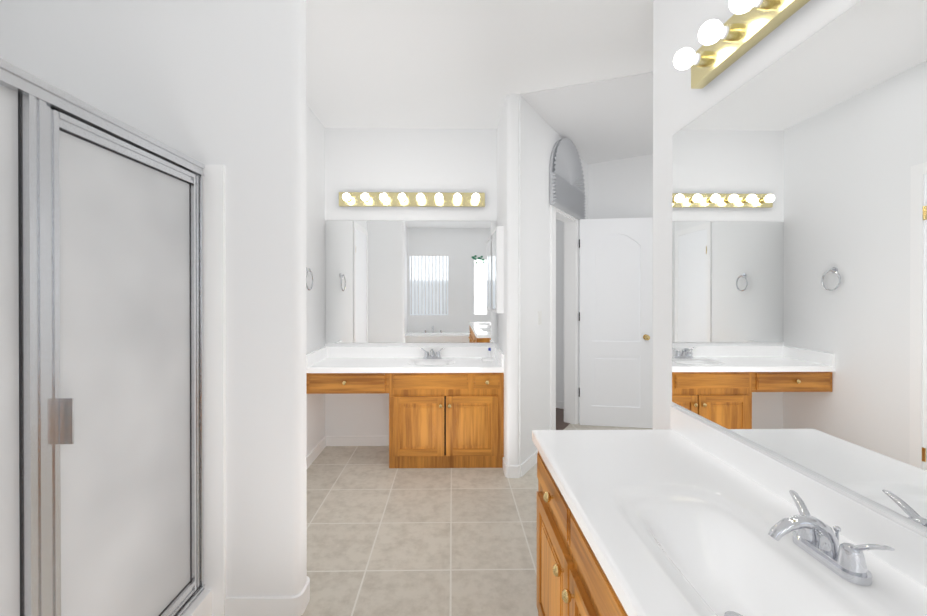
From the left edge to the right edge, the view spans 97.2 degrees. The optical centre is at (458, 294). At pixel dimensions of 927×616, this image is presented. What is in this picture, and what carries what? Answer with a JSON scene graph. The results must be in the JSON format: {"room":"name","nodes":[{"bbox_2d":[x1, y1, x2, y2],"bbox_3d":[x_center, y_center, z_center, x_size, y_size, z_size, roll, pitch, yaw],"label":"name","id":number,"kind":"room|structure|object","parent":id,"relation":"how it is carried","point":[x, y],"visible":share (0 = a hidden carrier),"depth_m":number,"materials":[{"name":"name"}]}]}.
{"room":"bathroom","nodes":[
{"label":"bathroom","id":0,"kind":"room"},
{"bbox_2d":[0,0,306,596],"bbox_3d":[-1.445,-0.069,1.829,1.500,2.950,0.120,0,0,-1],"label":"wall","id":1,"kind":"structure","parent":0,"point":[214,82],"depth_m":1.78,"materials":[{"name":"white paint"}]},
{"bbox_2d":[0,58,204,615],"bbox_3d":[-1.092,0.356,0.976,0.076,1.824,1.597,0,0,-1],"label":"shower door frame","id":2,"kind":"object","parent":1,"relation":"attached to","point":[101,385],"visible":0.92,"depth_m":1.25,"materials":[{"name":"silver metal"}]},
{"bbox_2d":[203,165,225,615],"bbox_3d":[-1.061,0.424,1.766,0.101,1.964,0.020,0,0,-1],"label":"trim","id":3,"kind":"structure","parent":1,"relation":"attached to","point":[214,341],"depth_m":1.76,"materials":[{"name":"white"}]},
{"bbox_2d":[225,576,309,615],"bbox_3d":[-0.847,1.361,1.843,0.328,0.090,0.144,0,0,-1],"label":"baseboard","id":4,"kind":"structure","parent":1,"relation":"attached to","point":[296,605],"depth_m":1.77,"materials":[{"name":"white paint"}]},
{"bbox_2d":[306,104,324,455],"bbox_3d":[-1.279,-0.072,2.778,0.120,2.950,2.010,0,0,-1],"label":"wall","id":5,"kind":"structure","parent":0,"point":[315,252],"depth_m":3.52,"materials":[{"name":"white paint"}]},
{"bbox_2d":[306,267,312,290],"bbox_3d":[-1.203,-0.128,3.264,0.046,0.190,0.169,0,0,-1],"label":"towel ring","id":6,"kind":"object","parent":5,"relation":"attached to","point":[308,269],"visible":0.83,"depth_m":3.26,"materials":[{"name":"silver metal"}]},
{"bbox_2d":[307,436,326,468],"bbox_3d":[-1.214,1.357,2.849,0.012,0.090,1.880,0,0,-1],"label":"baseboard","id":7,"kind":"structure","parent":5,"relation":"attached to","point":[322,444],"depth_m":3.51,"materials":[{"name":"white"}]},
{"bbox_2d":[325,128,496,435],"bbox_3d":[-0.447,-0.076,3.856,1.816,2.950,0.120,0,0,-1],"label":"wall","id":8,"kind":"structure","parent":0,"point":[409,160],"depth_m":3.79,"materials":[{"name":"white paint"}]},
{"bbox_2d":[327,436,388,445],"bbox_3d":[-0.889,1.354,3.788,0.630,0.090,0.012,0,0,-1],"label":"baseboard","id":9,"kind":"structure","parent":8,"relation":"attached to","point":[331,440],"depth_m":3.78,"materials":[{"name":"white"}]},
{"bbox_2d":[325,221,496,342],"bbox_3d":[-0.436,-0.120,3.791,1.588,1.130,0.006,0,0,-1],"label":"mirror","id":10,"kind":"object","parent":8,"relation":"attached to","point":[408,281],"visible":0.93,"depth_m":3.79,"materials":[{"name":"clear glass"}]},
{"bbox_2d":[339,192,484,206],"bbox_3d":[-0.425,-0.876,3.750,1.337,0.124,0.082,0,0,-1],"label":"light bar","id":11,"kind":"object","parent":8,"relation":"attached to","point":[410,200],"visible":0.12,"depth_m":3.75,"materials":[{"name":"gold metal"}]},
{"bbox_2d":[342,193,349,200],"bbox_3d":[-1.003,-0.876,3.660,0.071,0.072,0.071,0,0,-13],"label":"bulb","id":12,"kind":"object","parent":11,"relation":"attached to","point":[345,196],"depth_m":3.64,"materials":[{"name":"white glass"}]},
{"bbox_2d":[361,193,368,200],"bbox_3d":[-0.837,-0.876,3.662,0.071,0.072,0.071,0,0,-13],"label":"bulb","id":13,"kind":"object","parent":11,"relation":"attached to","point":[364,196],"depth_m":3.64,"materials":[{"name":"white glass"}]},
{"bbox_2d":[380,193,386,200],"bbox_3d":[-0.671,-0.876,3.665,0.071,0.072,0.071,0,0,-13],"label":"bulb","id":14,"kind":"object","parent":11,"relation":"attached to","point":[383,197],"depth_m":3.64,"materials":[{"name":"white glass"}]},
{"bbox_2d":[398,193,405,200],"bbox_3d":[-0.506,-0.876,3.667,0.071,0.072,0.071,0,0,-13],"label":"bulb","id":15,"kind":"object","parent":11,"relation":"attached to","point":[402,197],"depth_m":3.64,"materials":[{"name":"white glass"}]},
{"bbox_2d":[417,193,423,200],"bbox_3d":[-0.340,-0.876,3.669,0.071,0.072,0.071,0,0,-13],"label":"bulb","id":16,"kind":"object","parent":11,"relation":"attached to","point":[420,197],"depth_m":3.64,"materials":[{"name":"white glass"}]},
{"bbox_2d":[435,193,442,200],"bbox_3d":[-0.175,-0.876,3.672,0.071,0.072,0.071,0,0,-13],"label":"bulb","id":17,"kind":"object","parent":11,"relation":"attached to","point":[438,196],"depth_m":3.65,"materials":[{"name":"white glass"}]},
{"bbox_2d":[453,193,460,200],"bbox_3d":[-0.009,-0.876,3.674,0.071,0.072,0.071,0,0,-13],"label":"bulb","id":18,"kind":"object","parent":11,"relation":"attached to","point":[457,197],"depth_m":3.65,"materials":[{"name":"white glass"}]},
{"bbox_2d":[472,193,479,200],"bbox_3d":[0.157,-0.876,3.677,0.071,0.072,0.071,0,0,-13],"label":"bulb","id":19,"kind":"object","parent":11,"relation":"attached to","point":[475,197],"depth_m":3.65,"materials":[{"name":"white glass"}]},
{"bbox_2d":[301,408,652,615],"bbox_3d":[0.419,1.433,2.204,5.400,0.064,8.800,0,0,-1],"label":"floor","id":20,"kind":"structure","parent":0,"point":[383,539],"depth_m":2.37,"materials":[{"name":"tile"}]},
{"bbox_2d":[183,589,211,615],"bbox_3d":[-1.554,1.339,0.974,1.013,0.139,1.594,0,0,-1],"label":"shower curb","id":21,"kind":"object","parent":20,"relation":"on","point":[201,605],"visible":0.2,"depth_m":1.70,"materials":[{"name":"white tile"}]},
{"bbox_2d":[306,346,503,467],"bbox_3d":[-0.432,0.940,3.521,1.592,0.920,0.554,0,0,-1],"label":"bathroom vanity","id":22,"kind":"object","parent":20,"relation":"on","point":[446,410],"visible":1,"depth_m":3.29,"materials":[{"name":"brown wood"}]},
{"bbox_2d":[420,347,444,358],"bbox_3d":[-0.235,0.529,3.658,0.235,0.098,0.162,0,0,-1],"label":"faucet","id":23,"kind":"object","parent":22,"relation":"on","point":[432,355],"visible":1,"depth_m":3.69,"materials":[{"name":"silver metal"}]},
{"bbox_2d":[481,358,492,360],"bbox_3d":[0.249,0.568,3.583,0.100,0.021,0.070,0,0,-1],"label":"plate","id":24,"kind":"object","parent":22,"relation":"on","point":[486,359],"visible":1,"depth_m":3.55,"materials":[{"name":"white"}]},
{"bbox_2d":[487,348,491,357],"bbox_3d":[0.282,0.529,3.699,0.037,0.099,0.038,0,0,-1],"label":"bottle","id":25,"kind":"object","parent":22,"relation":"on","point":[489,352],"visible":0.83,"depth_m":3.69,"materials":[{"name":"white plastic"}]},
{"bbox_2d":[532,406,926,615],"bbox_3d":[0.639,0.951,0.456,0.656,0.920,2.662,0,0,-1],"label":"bathroom vanity","id":26,"kind":"object","parent":20,"relation":"on","point":[684,513],"visible":0.96,"depth_m":1.08,"materials":[{"name":"brown wood"}]},
{"bbox_2d":[768,490,894,585],"bbox_3d":[0.771,0.539,0.907,0.162,0.098,0.235,0,0,-1],"label":"faucet","id":27,"kind":"object","parent":26,"relation":"on","point":[816,538],"visible":1,"depth_m":0.89,"materials":[{"name":"silver metal"}]},
{"bbox_2d":[306,0,652,163],"bbox_3d":[0.419,-1.571,2.193,5.400,0.088,8.800,0,0,-1],"label":"ceiling","id":28,"kind":"structure","parent":0,"point":[437,64],"depth_m":2.74,"materials":[{"name":"white paint"}]},
{"bbox_2d":[497,94,518,465],"bbox_3d":[0.407,-0.077,4.125,0.100,2.950,1.986,0,0,-1],"label":"wall","id":29,"kind":"structure","parent":0,"point":[508,211],"depth_m":3.14,"materials":[{"name":"white paint"}]},
{"bbox_2d":[492,226,503,312],"bbox_3d":[0.336,-0.205,3.552,0.057,0.710,0.450,0,0,-1],"label":"medicine cabinet","id":30,"kind":"object","parent":29,"relation":"attached to","point":[498,269],"visible":1,"depth_m":3.33,"materials":[{"name":"white"}]},
{"bbox_2d":[519,95,587,464],"bbox_3d":[0.954,-0.077,4.018,0.120,2.950,1.988,0,0,32],"label":"wall","id":31,"kind":"structure","parent":0,"point":[539,136],"depth_m":3.38,"materials":[{"name":"white paint"}]},
{"bbox_2d":[503,450,537,477],"bbox_3d":[0.602,1.355,3.421,0.493,0.090,0.587,0,0,-1],"label":"baseboard","id":32,"kind":"structure","parent":31,"relation":"attached to","point":[518,471],"depth_m":3.16,"materials":[{"name":"white"}]},
{"bbox_2d":[538,311,541,324],"bbox_3d":[0.696,0.196,3.484,0.011,0.116,0.072,0,0,32],"label":"switch plate","id":33,"kind":"object","parent":31,"relation":"attached to","point":[539,317],"visible":1,"depth_m":3.47,"materials":[{"name":"white plastic"}]},
{"bbox_2d":[550,205,578,429],"bbox_3d":[1.031,0.248,4.143,0.152,2.300,0.935,0,0,32],"label":"door frame","id":34,"kind":"structure","parent":31,"relation":"attached to","point":[571,319],"depth_m":4.41,"materials":[{"name":"white wood"}]},
{"bbox_2d":[550,138,585,219],"bbox_3d":[1.113,-1.172,4.084,0.065,0.720,1.000,0,0,32],"label":"blind","id":35,"kind":"object","parent":31,"relation":"attached to","point":[567,192],"visible":0.94,"depth_m":3.96,"materials":[{"name":"grey fabric"}]},
{"bbox_2d":[579,218,652,427],"bbox_3d":[1.662,0.294,4.340,0.752,2.200,0.183,0,0,8],"label":"door","id":36,"kind":"structure","parent":31,"relation":"in","point":[615,322],"depth_m":4.32,"materials":[{"name":"white wood"}]},
{"bbox_2d":[556,154,652,401],"bbox_3d":[2.475,-0.078,4.309,4.250,2.950,0.120,0,0,32],"label":"wall","id":37,"kind":"structure","parent":0,"point":[621,188],"depth_m":4.70,"materials":[{"name":"white paint"}]},
{"bbox_2d":[556,401,563,408],"bbox_3d":[1.054,1.349,5.125,0.745,0.090,0.488,0,0,-1],"label":"baseboard","id":38,"kind":"structure","parent":37,"relation":"attached to","point":[559,404],"depth_m":5.00,"materials":[{"name":"white"}]},
{"bbox_2d":[653,0,926,532],"bbox_3d":[1.035,-0.062,-0.028,0.120,2.950,4.090,0,0,-1],"label":"wall","id":39,"kind":"structure","parent":0,"point":[679,103],"depth_m":1.79,"materials":[{"name":"white paint"}]},
{"bbox_2d":[691,0,809,88],"bbox_3d":[0.919,-0.863,0.968,0.082,0.124,1.250,0,0,-1],"label":"light bar","id":40,"kind":"object","parent":39,"relation":"attached to","point":[752,27],"visible":0.88,"depth_m":1.33,"materials":[{"name":"gold metal"}]},
{"bbox_2d":[673,48,695,69],"bbox_3d":[0.829,-0.865,1.499,0.071,0.072,0.071,0,0,-13],"label":"bulb","id":41,"kind":"object","parent":40,"relation":"attached to","point":[683,60],"depth_m":1.48,"materials":[{"name":"white glass"}]},
{"bbox_2d":[688,19,722,53],"bbox_3d":[0.831,-0.864,1.347,0.071,0.072,0.071,0,0,-13],"label":"bulb","id":42,"kind":"object","parent":40,"relation":"attached to","point":[710,32],"depth_m":1.33,"materials":[{"name":"white glass"}]},
{"bbox_2d":[717,0,756,23],"bbox_3d":[0.833,-0.864,1.195,0.071,0.072,0.071,0,0,-13],"label":"bulb","id":43,"kind":"object","parent":40,"relation":"attached to","point":[736,6],"depth_m":1.19,"materials":[{"name":"white glass"}]},
{"bbox_2d":[672,0,926,526],"bbox_3d":[0.964,-0.110,0.478,0.006,1.171,2.645,0,0,-1],"label":"mirror","id":44,"kind":"object","parent":39,"relation":"attached to","point":[799,254],"visible":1,"depth_m":1.08,"materials":[{"name":"clear glass"}]}
]}

